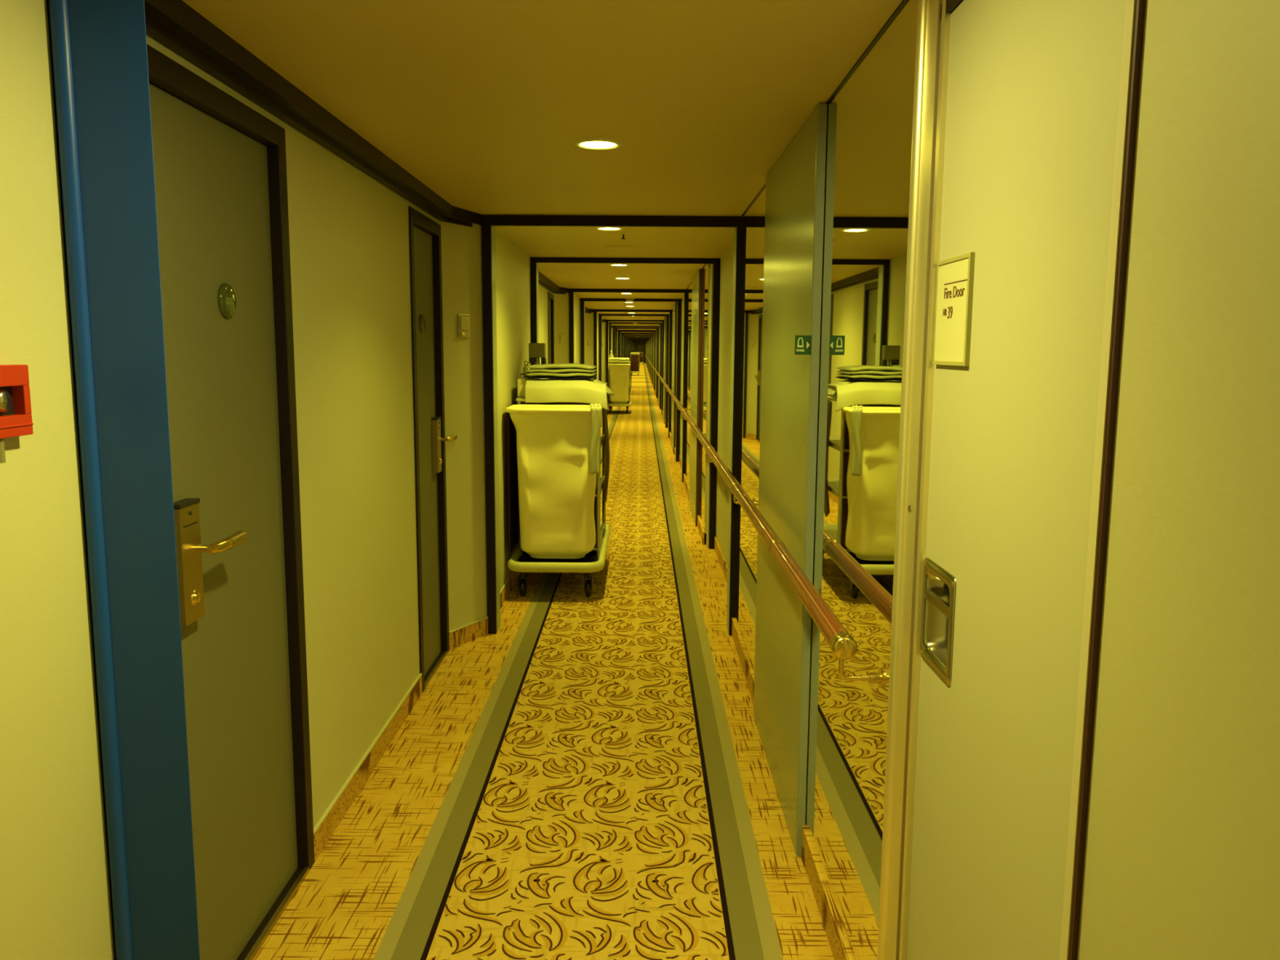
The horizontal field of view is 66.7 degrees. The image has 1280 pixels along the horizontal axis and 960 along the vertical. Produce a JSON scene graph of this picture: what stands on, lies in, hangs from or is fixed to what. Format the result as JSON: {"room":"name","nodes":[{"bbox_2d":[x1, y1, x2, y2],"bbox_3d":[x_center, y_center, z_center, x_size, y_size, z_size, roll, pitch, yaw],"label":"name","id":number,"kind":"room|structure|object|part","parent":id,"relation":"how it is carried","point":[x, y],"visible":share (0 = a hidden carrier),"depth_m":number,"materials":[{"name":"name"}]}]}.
{"room":"ship interior","nodes":[
{"label":"ship interior","id":0,"kind":"room"},
{"bbox_2d":[0,0,624,959],"bbox_3d":[-0.882,-6.456,50.996,0.342,2.090,109.200,0,8,0],"label":"wall","id":1,"kind":"structure","parent":0,"point":[349,251],"depth_m":2.71,"materials":[{"name":"paint"}]},
{"bbox_2d":[0,364,33,462],"bbox_3d":[-0.903,-0.094,1.376,0.024,0.137,0.104,0,8,0],"label":"fire alarm","id":2,"kind":"object","parent":1,"relation":"attached to","point":[15,416],"visible":1,"depth_m":1.40,"materials":[{"name":"red plastic"}]},
{"bbox_2d":[46,0,199,959],"bbox_3d":[-0.849,0.182,1.643,0.162,2.090,0.074,0,8,0],"label":"trim","id":3,"kind":"structure","parent":1,"relation":"attached to","point":[98,48],"depth_m":1.59,"materials":[{"name":"blue paint"}]},
{"bbox_2d":[146,44,314,959],"bbox_3d":[-0.925,0.149,2.206,0.120,2.004,0.850,0,8,0],"label":"door","id":4,"kind":"structure","parent":1,"relation":"in","point":[220,164],"depth_m":2.27,"materials":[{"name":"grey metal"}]},
{"bbox_3d":[-0.896,0.140,2.038,0.058,0.025,0.072,0,8,0],"label":"lever","id":5,"kind":"part","parent":4,"relation":"part of","materials":[{"name":"gold metal"}]},
{"bbox_2d":[144,0,482,226],"bbox_3d":[-0.844,-1.039,3.132,0.165,0.066,3.198,0,8,0],"label":"trim","id":6,"kind":"structure","parent":1,"relation":"attached to","point":[175,25],"depth_m":2.32,"materials":[{"name":"brown wood"}]},
{"bbox_2d":[408,206,457,693],"bbox_3d":[-0.922,-0.131,4.287,0.120,2.004,0.625,0,8,0],"label":"door","id":7,"kind":"structure","parent":1,"relation":"in","point":[424,233],"depth_m":4.36,"materials":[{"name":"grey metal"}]},
{"bbox_3d":[-0.892,-0.190,4.488,0.058,0.025,0.072,0,8,0],"label":"lever","id":8,"kind":"part","parent":7,"relation":"part of","materials":[{"name":"gold metal"}]},
{"bbox_2d":[313,406,608,862],"bbox_3d":[-0.785,-5.583,52.011,0.156,0.090,101.120,0,8,0],"label":"baseboard","id":9,"kind":"structure","parent":1,"relation":"attached to","point":[330,820],"depth_m":3.44,"materials":[{"name":"carpet"}]},
{"bbox_2d":[457,314,470,337],"bbox_3d":[-0.836,-0.736,4.640,0.016,0.110,0.090,4,9,27],"label":"wall plate","id":10,"kind":"object","parent":1,"relation":"attached to","point":[464,320],"visible":1,"depth_m":4.63,"materials":[{"name":"beige plastic"}]},
{"bbox_2d":[547,292,554,378],"bbox_3d":[-0.914,-0.901,10.016,0.120,2.004,0.625,0,8,0],"label":"door","id":11,"kind":"structure","parent":1,"relation":"in","point":[550,296],"depth_m":10.13,"materials":[{"name":"laminate"}]},
{"bbox_2d":[538,271,569,294],"bbox_3d":[-0.837,-1.793,8.735,0.165,0.066,3.450,0,8,0],"label":"trim","id":12,"kind":"structure","parent":1,"relation":"attached to","point":[544,282],"depth_m":9.41,"materials":[{"name":"brown wood"}]},
{"bbox_2d":[559,333,564,343],"bbox_3d":[-0.829,-1.506,10.369,0.016,0.110,0.090,4,9,27],"label":"wall plate","id":13,"kind":"object","parent":1,"relation":"attached to","point":[561,335],"visible":1,"depth_m":10.35,"materials":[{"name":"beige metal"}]},
{"bbox_2d":[584,306,594,313],"bbox_3d":[-0.829,-2.529,14.211,0.165,0.066,3.360,0,8,0],"label":"trim","id":14,"kind":"structure","parent":1,"relation":"attached to","point":[586,310],"depth_m":15.63,"materials":[{"name":"brown wood"}]},
{"bbox_2d":[587,338,591,346],"bbox_3d":[-0.821,-2.236,15.800,0.016,0.110,0.090,4,9,27],"label":"wall plate","id":15,"kind":"object","parent":1,"relation":"attached to","point":[588,340],"visible":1,"depth_m":15.80,"materials":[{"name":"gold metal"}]},
{"bbox_2d":[598,323,599,380],"bbox_3d":[-0.899,-2.378,20.997,0.120,2.004,0.625,0,8,0],"label":"door","id":16,"kind":"structure","parent":1,"relation":"in","point":[598,323],"depth_m":21.14,"materials":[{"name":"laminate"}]},
{"bbox_2d":[480,214,742,635],"bbox_3d":[-0.131,-0.253,4.914,1.304,2.090,0.152,0,8,0],"label":"trim","id":17,"kind":"structure","parent":1,"relation":"attached to","point":[490,222],"depth_m":4.81,"materials":[{"name":"black wood"}]},
{"bbox_2d":[529,257,720,548],"bbox_3d":[-0.109,-0.545,7.085,1.368,2.090,0.152,0,8,0],"label":"trim","id":18,"kind":"structure","parent":1,"relation":"attached to","point":[534,261],"depth_m":6.93,"materials":[{"name":"black wood"}]},
{"bbox_2d":[568,288,686,482],"bbox_3d":[-0.123,-1.024,10.643,1.304,2.090,0.152,0,8,0],"label":"trim","id":19,"kind":"structure","parent":1,"relation":"attached to","point":[571,295],"depth_m":10.48,"materials":[{"name":"black wood"}]},
{"bbox_2d":[579,297,681,462],"bbox_3d":[-0.120,-1.288,12.605,1.304,2.090,0.152,0,8,0],"label":"trim","id":20,"kind":"structure","parent":1,"relation":"attached to","point":[582,300],"depth_m":12.46,"materials":[{"name":"black wood"}]},
{"bbox_2d":[594,309,671,437],"bbox_3d":[-0.116,-1.754,16.074,1.304,2.090,0.152,0,8,0],"label":"trim","id":21,"kind":"structure","parent":1,"relation":"attached to","point":[595,310],"depth_m":15.91,"materials":[{"name":"black wood"}]},
{"bbox_2d":[598,313,669,427],"bbox_3d":[-0.113,-2.021,18.056,1.304,2.090,0.152,0,8,0],"label":"trim","id":22,"kind":"structure","parent":1,"relation":"attached to","point":[600,315],"depth_m":17.92,"materials":[{"name":"brown wood"}]},
{"bbox_2d":[605,320,663,414],"bbox_3d":[-0.108,-2.501,21.624,1.304,2.090,0.152,0,8,0],"label":"trim","id":23,"kind":"structure","parent":1,"relation":"attached to","point":[607,321],"depth_m":21.48,"materials":[{"name":"black wood"}]},
{"bbox_2d":[608,322,662,408],"bbox_3d":[-0.105,-2.774,23.655,1.304,2.090,0.152,0,8,0],"label":"trim","id":24,"kind":"structure","parent":1,"relation":"attached to","point":[610,323],"depth_m":23.50,"materials":[{"name":"black wood"}]},
{"bbox_2d":[613,325,658,401],"bbox_3d":[-0.100,-3.254,27.223,1.304,2.090,0.152,0,8,0],"label":"trim","id":25,"kind":"structure","parent":1,"relation":"attached to","point":[615,326],"depth_m":27.07,"materials":[{"name":"brown wood"}]},
{"bbox_2d":[615,327,657,397],"bbox_3d":[-0.098,-3.527,29.255,1.304,2.090,0.152,0,8,0],"label":"trim","id":26,"kind":"structure","parent":1,"relation":"attached to","point":[616,328],"depth_m":29.09,"materials":[{"name":"black wood"}]},
{"bbox_2d":[617,329,655,389],"bbox_3d":[-0.093,-4.007,32.823,1.304,2.090,0.152,0,8,0],"label":"trim","id":27,"kind":"structure","parent":1,"relation":"attached to","point":[619,330],"depth_m":32.65,"materials":[{"name":"brown wood"}]},
{"bbox_2d":[619,330,654,390],"bbox_3d":[-0.090,-4.280,34.855,1.304,2.090,0.152,0,8,0],"label":"trim","id":28,"kind":"structure","parent":1,"relation":"attached to","point":[620,331],"depth_m":34.70,"materials":[{"name":"brown wood"}]},
{"bbox_2d":[621,333,653,386],"bbox_3d":[-0.085,-4.760,38.422,1.304,2.090,0.152,0,8,0],"label":"trim","id":29,"kind":"structure","parent":1,"relation":"attached to","point":[622,333],"depth_m":38.24,"materials":[{"name":"black wood"}]},
{"bbox_2d":[622,333,653,384],"bbox_3d":[-0.082,-5.033,40.454,1.304,2.090,0.152,0,8,0],"label":"trim","id":30,"kind":"structure","parent":1,"relation":"attached to","point":[623,334],"depth_m":40.30,"materials":[{"name":"black wood"}]},
{"bbox_2d":[623,334,652,358],"bbox_3d":[-0.077,-5.513,44.022,1.304,2.090,0.152,0,8,0],"label":"trim","id":31,"kind":"structure","parent":1,"relation":"attached to","point":[624,335],"depth_m":43.83,"materials":[{"name":"brown wood"}]},
{"bbox_2d":[625,335,651,380],"bbox_3d":[-0.074,-5.786,46.054,1.304,2.090,0.152,0,8,0],"label":"trim","id":32,"kind":"structure","parent":1,"relation":"attached to","point":[625,335],"depth_m":45.92,"materials":[{"name":"black wood"}]},
{"bbox_2d":[626,336,650,377],"bbox_3d":[-0.070,-6.266,49.622,1.304,2.090,0.152,0,8,0],"label":"trim","id":33,"kind":"structure","parent":1,"relation":"attached to","point":[626,336],"depth_m":49.44,"materials":[{"name":"black wood"}]},
{"bbox_2d":[626,337,650,364],"bbox_3d":[-0.067,-6.539,51.653,1.304,2.090,0.152,0,8,0],"label":"trim","id":34,"kind":"structure","parent":1,"relation":"attached to","point":[627,337],"depth_m":51.48,"materials":[{"name":"brown wood"}]},
{"bbox_2d":[627,337,649,374],"bbox_3d":[-0.062,-7.019,55.221,1.304,2.090,0.152,0,8,0],"label":"trim","id":35,"kind":"structure","parent":1,"relation":"attached to","point":[628,338],"depth_m":55.08,"materials":[{"name":"black wood"}]},
{"bbox_2d":[628,338,648,372],"bbox_3d":[-0.054,-7.772,60.821,1.304,2.090,0.152,0,8,0],"label":"trim","id":36,"kind":"structure","parent":1,"relation":"attached to","point":[629,339],"depth_m":60.65,"materials":[{"name":"black wood"}]},
{"bbox_2d":[629,339,648,361],"bbox_3d":[-0.051,-8.046,62.852,1.304,2.090,0.152,0,8,0],"label":"trim","id":37,"kind":"structure","parent":1,"relation":"attached to","point":[629,340],"depth_m":62.73,"materials":[{"name":"brown wood"}]},
{"bbox_2d":[631,340,647,351],"bbox_3d":[-0.039,-9.279,72.020,1.304,2.090,0.152,0,8,0],"label":"trim","id":38,"kind":"structure","parent":1,"relation":"attached to","point":[631,340],"depth_m":71.82,"materials":[{"name":"brown wood"}]},
{"bbox_2d":[630,339,648,347],"bbox_3d":[-0.047,-8.525,66.420,1.304,2.090,0.152,0,8,0],"label":"trim","id":39,"kind":"structure","parent":1,"relation":"attached to","point":[630,340],"depth_m":66.21,"materials":[{"name":"brown wood"}]},
{"bbox_2d":[631,341,647,367],"bbox_3d":[-0.028,-10.305,79.651,1.304,2.090,0.152,0,8,0],"label":"trim","id":40,"kind":"structure","parent":1,"relation":"attached to","point":[632,341],"depth_m":79.50,"materials":[{"name":"black wood"}]},
{"bbox_2d":[182,0,902,333],"bbox_3d":[-0.126,-7.537,50.849,2.200,0.100,109.400,0,8,0],"label":"ceiling","id":41,"kind":"structure","parent":0,"point":[485,104],"depth_m":2.45,"materials":[{"name":"paint"}]},
{"bbox_2d":[572,137,623,150],"bbox_3d":[-0.132,-1.055,3.057,0.162,0.006,0.162,0,8,0],"label":"recessed light","id":42,"kind":"object","parent":41,"relation":"in","point":[596,144],"visible":1,"depth_m":3.05,"materials":[{"name":"white"}]},
{"bbox_2d":[594,226,624,230],"bbox_3d":[-0.164,-1.342,5.188,0.162,0.006,0.162,0,8,0],"label":"recessed light","id":43,"kind":"object","parent":41,"relation":"in","point":[596,228],"visible":0.93,"depth_m":5.17,"materials":[{"name":"white"}]},
{"bbox_2d":[608,263,629,266],"bbox_3d":[-0.161,-1.643,7.428,0.162,0.006,0.162,0,8,0],"label":"recessed light","id":44,"kind":"object","parent":41,"relation":"in","point":[612,264],"visible":1,"depth_m":7.42,"materials":[{"name":"white"}]},
{"bbox_2d":[602,244,639,250],"bbox_3d":[-0.117,-1.469,6.159,0.240,0.012,0.240,0,8,0],"label":"ceiling speaker","id":45,"kind":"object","parent":41,"relation":"attached to","point":[615,247],"depth_m":6.10,"materials":[{"name":"paint"}]},
{"bbox_2d":[613,277,631,279],"bbox_3d":[-0.159,-1.832,8.835,0.162,0.006,0.162,0,8,0],"label":"recessed light","id":46,"kind":"object","parent":41,"relation":"in","point":[614,277],"visible":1,"depth_m":8.80,"materials":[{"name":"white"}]},
{"bbox_2d":[625,297,634,302],"bbox_3d":[-0.129,-2.272,12.257,0.120,0.045,0.120,0,8,0],"label":"smoke detector","id":47,"kind":"object","parent":41,"relation":"attached to","point":[629,300],"visible":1,"depth_m":12.22,"materials":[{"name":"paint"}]},
{"bbox_2d":[671,0,906,308],"bbox_3d":[0.553,-7.466,50.747,0.005,0.004,98.980,0,8,0],"label":"trim","id":48,"kind":"structure","parent":41,"relation":"attached to","point":[903,2],"depth_m":2.13,"materials":[{"name":"brown wood"}]},
{"bbox_2d":[253,362,834,959],"bbox_3d":[-0.140,-5.377,51.140,2.200,0.082,109.400,0,8,0],"label":"floor","id":49,"kind":"structure","parent":0,"point":[584,777],"depth_m":3.19,"materials":[{"name":"carpet"}]},
{"bbox_2d":[505,397,610,596],"bbox_3d":[-0.487,0.045,6.185,0.566,1.155,1.342,0,8,0],"label":"trolley","id":50,"kind":"object","parent":49,"relation":"on","point":[554,500],"visible":0.87,"depth_m":5.58,"materials":[{"name":"fabric"}]},
{"bbox_3d":[-0.729,-0.007,5.905,0.024,0.970,0.025,0,8,0],"label":"post","id":51,"kind":"part","parent":50,"relation":"part of","materials":[{"name":"metal"}]},
{"bbox_2d":[517,377,528,397],"bbox_3d":[-0.716,-0.567,5.969,0.051,0.112,0.180,0,8,0],"label":"box","id":52,"kind":"object","parent":50,"relation":"on","point":[522,381],"visible":0.74,"depth_m":5.88,"materials":[{"name":"plastic"}]},
{"bbox_2d":[528,342,546,378],"bbox_3d":[-0.680,-0.743,6.460,0.108,0.330,0.080,0,8,0],"label":"box","id":53,"kind":"object","parent":50,"relation":"on","point":[536,350],"visible":0.73,"depth_m":6.41,"materials":[{"name":"grey cardboard"}]},
{"bbox_3d":[-0.681,-0.860,6.444,0.104,0.095,0.080,0,8,0],"label":"tank","id":54,"kind":"part","parent":53,"relation":"part of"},
{"bbox_3d":[-0.682,-0.696,6.466,0.031,0.235,0.032,0,8,0],"label":"stem","id":55,"kind":"part","parent":53,"relation":"part of","materials":[{"name":"metal"}]},
{"bbox_3d":[-0.495,-0.083,6.328,0.464,0.890,0.840,0,8,0],"label":"panel","id":56,"kind":"part","parent":50,"relation":"part of","materials":[{"name":"white fabric"}]},
{"bbox_2d":[524,378,613,410],"bbox_3d":[-0.425,-0.543,6.064,0.521,0.181,0.566,0,8,0],"label":"sheet","id":57,"kind":"object","parent":50,"relation":"on","point":[593,391],"visible":0.92,"depth_m":5.79,"materials":[{"name":"white fabric"}]},
{"bbox_2d":[532,374,596,379],"bbox_3d":[-0.463,-0.642,6.050,0.370,0.022,0.448,0,8,0],"label":"cloth","id":58,"kind":"object","parent":57,"relation":"on","point":[593,375],"visible":0.7,"depth_m":5.84,"materials":[{"name":"fabric"}]},
{"bbox_2d":[525,372,595,376],"bbox_3d":[-0.483,-0.660,6.042,0.400,0.028,0.459,0,8,0],"label":"folded towel","id":59,"kind":"object","parent":58,"relation":"on","point":[532,374],"visible":0.85,"depth_m":5.83,"materials":[{"name":"white fabric"}]},
{"bbox_2d":[525,368,595,373],"bbox_3d":[-0.483,-0.683,6.038,0.400,0.028,0.458,0,8,0],"label":"folded towel","id":60,"kind":"object","parent":59,"relation":"on","point":[545,370],"visible":0.75,"depth_m":5.82,"materials":[{"name":"fabric"}]},
{"bbox_2d":[525,363,595,369],"bbox_3d":[-0.482,-0.706,6.035,0.400,0.033,0.459,0,8,0],"label":"folded towel","id":61,"kind":"object","parent":60,"relation":"on","point":[561,365],"visible":1,"depth_m":5.82,"materials":[{"name":"fabric"}]},
{"bbox_2d":[588,403,601,474],"bbox_3d":[-0.254,-0.232,5.509,0.072,0.401,0.055,0,8,0],"label":"hanging towel","id":62,"kind":"object","parent":50,"relation":"hanging from","point":[596,413],"visible":1,"depth_m":5.49,"materials":[{"name":"white fabric"}]},
{"bbox_3d":[-0.252,-0.004,5.904,0.024,0.970,0.025,0,8,0],"label":"post","id":63,"kind":"part","parent":50,"relation":"part of","materials":[{"name":"metal"}]},
{"bbox_2d":[600,433,604,446],"bbox_3d":[-0.487,-0.253,6.305,0.490,0.032,0.880,0,8,0],"label":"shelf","id":64,"kind":"object","parent":50,"relation":"attached to","point":[602,436],"depth_m":6.39,"materials":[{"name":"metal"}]},
{"bbox_3d":[-0.251,-0.118,6.757,0.024,0.970,0.025,0,8,0],"label":"post","id":65,"kind":"part","parent":50,"relation":"part of","materials":[{"name":"metal"}]},
{"bbox_3d":[-0.721,-0.617,6.229,0.070,0.136,0.216,0,8,0],"label":"wire basket","id":66,"kind":"object","parent":50,"relation":"on","visible":0},
{"bbox_2d":[523,360,528,377],"bbox_3d":[-0.722,-0.696,6.163,0.036,0.115,0.036,0,8,0],"label":"bottle","id":67,"kind":"object","parent":66,"relation":"on","point":[525,368],"visible":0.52,"depth_m":6.15,"materials":[{"name":"plastic"}]},
{"bbox_2d":[608,361,631,413],"bbox_3d":[-0.478,-2.141,22.437,0.566,1.155,1.342,0,8,0],"label":"trolley","id":68,"kind":"object","parent":49,"relation":"on","point":[619,372],"visible":0.88,"depth_m":21.83,"materials":[{"name":"fabric"}]},
{"bbox_3d":[-0.720,-2.193,22.156,0.024,0.970,0.025,0,8,0],"label":"post","id":69,"kind":"part","parent":68,"relation":"part of","materials":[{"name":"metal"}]},
{"bbox_2d":[608,350,613,358],"bbox_3d":[-0.670,-2.906,22.767,0.120,0.270,0.120,0,8,0],"label":"spray bottle","id":70,"kind":"object","parent":68,"relation":"on","point":[611,355],"visible":0.62,"depth_m":22.73,"materials":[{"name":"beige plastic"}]},
{"bbox_2d":[608,360,629,362],"bbox_3d":[-0.479,-2.720,22.187,0.475,0.050,0.708,0,8,0],"label":"sheet","id":71,"kind":"object","parent":68,"relation":"on","point":[624,361],"visible":0.79,"depth_m":21.84,"materials":[{"name":"fabric"}]},
{"bbox_2d":[608,357,629,359],"bbox_3d":[-0.478,-2.763,22.179,0.475,0.050,0.708,0,8,0],"label":"sheet","id":72,"kind":"object","parent":71,"relation":"on","point":[610,358],"visible":1,"depth_m":21.84,"materials":[{"name":"fabric"}]},
{"bbox_3d":[-0.486,-2.268,22.580,0.464,0.890,0.840,0,8,0],"label":"panel","id":73,"kind":"part","parent":68,"relation":"part of","materials":[{"name":"white fabric"}]},
{"bbox_3d":[-0.243,-2.190,22.156,0.024,0.970,0.025,0,8,0],"label":"post","id":74,"kind":"part","parent":68,"relation":"part of","materials":[{"name":"metal"}]},
{"bbox_2d":[630,354,639,375],"bbox_3d":[-0.283,-6.412,54.200,0.564,1.155,1.342,0,8,0],"label":"trolley","id":75,"kind":"object","parent":49,"relation":"on","point":[634,358],"visible":0.85,"depth_m":53.89,"materials":[{"name":"wood"}]},
{"bbox_3d":[-0.293,-6.540,54.344,0.464,0.890,0.840,0,8,0],"label":"panel","id":76,"kind":"part","parent":75,"relation":"part of","materials":[{"name":"brown wood"}]},
{"bbox_2d":[639,352,643,364],"bbox_3d":[0.068,-11.488,91.960,0.564,1.155,1.342,0,8,0],"label":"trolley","id":77,"kind":"object","parent":49,"relation":"on","point":[641,355],"visible":0.62,"depth_m":91.65,"materials":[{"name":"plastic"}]},
{"bbox_2d":[634,343,645,362],"bbox_3d":[-0.058,-13.736,105.158,2.000,2.090,0.100,0,8,0],"label":"wall","id":78,"kind":"structure","parent":0,"point":[634,344],"depth_m":105.06,"materials":[{"name":"paint"}]},
{"bbox_2d":[635,343,644,362],"bbox_3d":[0.016,-13.680,105.084,0.850,2.000,0.060,0,8,0],"label":"door","id":79,"kind":"structure","parent":78,"relation":"in","point":[639,348],"depth_m":104.98,"materials":[{"name":"laminate"}]},
{"bbox_2d":[667,0,1279,959],"bbox_3d":[0.691,-6.446,50.995,0.253,2.090,109.200,0,8,0],"label":"wall","id":80,"kind":"structure","parent":0,"point":[1182,856],"depth_m":0.88,"materials":[{"name":"paint"}]},
{"bbox_2d":[651,350,652,383],"bbox_3d":[0.523,-5.210,41.808,0.023,2.088,1.080,0,8,0],"label":"wall panel","id":81,"kind":"object","parent":80,"relation":"attached to","point":[651,350],"visible":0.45,"depth_m":41.80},
{"bbox_2d":[653,346,653,388],"bbox_3d":[0.515,-4.457,36.208,0.023,2.088,1.080,0,8,0],"label":"wall panel","id":82,"kind":"object","parent":80,"relation":"attached to","point":[653,346],"visible":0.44,"depth_m":36.24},
{"bbox_2d":[655,328,657,396],"bbox_3d":[0.508,-3.704,30.609,0.023,2.088,1.080,0,8,0],"label":"wall panel","id":83,"kind":"object","parent":80,"relation":"attached to","point":[655,329],"visible":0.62,"depth_m":30.28,"materials":[{"name":"beige paint"}]},
{"bbox_3d":[0.508,-3.742,30.610,0.023,2.013,1.068,0,8,0],"label":"panel","id":84,"kind":"part","parent":83,"relation":"part of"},
{"bbox_2d":[657,324,660,407],"bbox_3d":[0.500,-2.951,25.009,0.023,2.088,1.080,0,8,0],"label":"wall panel","id":85,"kind":"object","parent":80,"relation":"attached to","point":[660,324],"visible":0.72,"depth_m":24.60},
{"bbox_3d":[0.500,-2.989,25.010,0.023,2.013,1.068,0,8,0],"label":"panel","id":86,"kind":"part","parent":85,"relation":"part of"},
{"bbox_2d":[662,336,663,391],"bbox_3d":[0.514,-2.297,19.836,0.015,2.001,3.441,0,8,0],"label":"wall mirror","id":87,"kind":"object","parent":80,"relation":"attached to","point":[663,336],"visible":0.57,"depth_m":21.29,"materials":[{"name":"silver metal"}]},
{"bbox_2d":[662,315,666,424],"bbox_3d":[0.492,-2.198,19.410,0.023,2.088,1.080,0,8,0],"label":"wall panel","id":88,"kind":"object","parent":80,"relation":"attached to","point":[664,317],"visible":0.86,"depth_m":18.99,"materials":[{"name":"white paint"}]},
{"bbox_2d":[670,395,671,434],"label":"wall mirror","id":89,"kind":"object","parent":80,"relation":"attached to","point":[670,395],"depth_m":15.75,"materials":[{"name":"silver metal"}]},
{"bbox_2d":[670,308,672,390],"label":"wall mirror","id":90,"kind":"object","parent":80,"relation":"attached to","point":[671,372],"depth_m":15.57,"materials":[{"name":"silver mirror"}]},
{"bbox_2d":[671,302,676,454],"bbox_3d":[0.485,-1.465,13.959,0.023,2.088,1.080,0,8,0],"label":"wall panel","id":91,"kind":"object","parent":80,"relation":"attached to","point":[674,306],"visible":1,"depth_m":13.58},
{"bbox_3d":[0.485,-1.503,13.960,0.023,2.013,1.068,0,8,0],"label":"panel","id":92,"kind":"part","parent":91,"relation":"part of","materials":[{"name":"white paint"}]},
{"bbox_2d":[675,413,675,448],"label":"wall mirror","id":93,"kind":"object","parent":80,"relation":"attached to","point":[675,414],"depth_m":13.50,"materials":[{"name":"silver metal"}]},
{"bbox_2d":[675,342,676,380],"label":"wall mirror","id":94,"kind":"object","parent":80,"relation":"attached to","point":[676,342],"depth_m":13.36,"materials":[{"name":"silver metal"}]},
{"bbox_2d":[684,419,689,485],"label":"wall mirror","id":95,"kind":"object","parent":80,"relation":"attached to","point":[686,464],"depth_m":10.09,"materials":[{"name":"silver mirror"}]},
{"bbox_2d":[684,283,692,416],"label":"wall mirror","id":96,"kind":"object","parent":80,"relation":"attached to","point":[689,291],"depth_m":9.91,"materials":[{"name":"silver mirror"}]},
{"bbox_2d":[688,269,702,526],"bbox_3d":[0.477,-0.722,8.438,0.023,2.088,1.080,0,8,0],"label":"wall panel","id":97,"kind":"object","parent":80,"relation":"attached to","point":[697,278],"visible":0.91,"depth_m":8.16,"materials":[{"name":"white paint"}]},
{"bbox_2d":[698,441,707,533],"bbox_3d":[0.493,0.049,7.528,0.015,0.612,0.993,0,8,0],"label":"wall mirror","id":98,"kind":"object","parent":80,"relation":"attached to","point":[703,461],"depth_m":7.47,"materials":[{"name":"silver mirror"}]},
{"bbox_2d":[699,263,711,439],"bbox_3d":[0.500,-0.986,7.389,0.015,1.281,0.994,0,8,0],"label":"wall mirror","id":99,"kind":"object","parent":80,"relation":"attached to","point":[704,368],"depth_m":7.34,"materials":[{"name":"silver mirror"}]},
{"bbox_2d":[654,389,852,959],"bbox_3d":[0.575,-5.581,52.045,0.084,0.095,101.050,0,8,0],"label":"baseboard","id":100,"kind":"structure","parent":80,"relation":"attached to","point":[839,948],"depth_m":2.63,"materials":[{"name":"wood"}]},
{"bbox_2d":[644,354,884,688],"bbox_3d":[0.498,-6.576,53.462,0.107,0.114,104.076,0,8,0],"label":"handrail","id":101,"kind":"object","parent":80,"relation":"attached to","point":[842,644],"visible":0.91,"depth_m":2.44,"materials":[{"name":"brown wood"}]},
{"bbox_2d":[753,102,826,856],"bbox_3d":[0.470,-0.018,3.205,0.023,2.088,1.080,0,8,0],"label":"wall panel","id":102,"kind":"object","parent":80,"relation":"attached to","point":[794,206],"visible":0.89,"depth_m":2.98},
{"bbox_2d":[794,335,811,355],"bbox_3d":[0.441,-0.365,2.631,0.044,0.052,0.014,0,8,0],"label":"sign","id":103,"kind":"object","parent":102,"relation":"attached to","point":[802,343],"visible":1,"depth_m":2.63,"materials":[{"name":"plastic"}]},
{"bbox_2d":[733,0,917,959],"bbox_3d":[0.492,-0.077,3.329,0.015,2.001,3.031,0,8,0],"label":"wall mirror","id":104,"kind":"object","parent":80,"relation":"attached to","point":[869,118],"visible":0.5,"depth_m":2.19,"materials":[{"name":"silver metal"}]},
{"bbox_2d":[877,0,951,959],"bbox_3d":[0.511,0.173,1.780,0.078,2.090,0.176,0,8,0],"label":"trim","id":105,"kind":"structure","parent":80,"relation":"attached to","point":[933,33],"depth_m":1.72,"materials":[{"name":"metal"}]},
{"bbox_2d":[940,0,963,19],"bbox_3d":[0.524,-0.723,1.266,0.063,0.022,0.664,0,8,0],"label":"trim","id":106,"kind":"structure","parent":80,"relation":"attached to","point":[951,5],"depth_m":1.55,"materials":[{"name":"brown wood"}]},
{"bbox_2d":[906,0,1125,959],"bbox_3d":[0.514,0.270,1.398,0.055,1.978,0.606,0,8,0],"label":"door","id":107,"kind":"structure","parent":80,"relation":"in","point":[1033,91],"depth_m":1.30,"materials":[{"name":"paint"}]},
{"bbox_3d":[0.509,0.231,1.613,0.036,0.179,0.166,0,8,0],"label":"pull plate","id":108,"kind":"part","parent":107,"relation":"part of","materials":[{"name":"metal"}]},
{"bbox_3d":[0.495,-0.267,1.540,0.004,0.164,0.158,0,8,0],"label":"sign plate","id":109,"kind":"part","parent":107,"relation":"part of","materials":[{"name":"white plastic"}]},
{"bbox_2d":[1059,0,1146,959],"bbox_3d":[0.503,0.267,1.077,0.032,2.090,0.029,0,8,0],"label":"trim","id":110,"kind":"structure","parent":80,"relation":"attached to","point":[1135,10],"depth_m":1.03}
]}

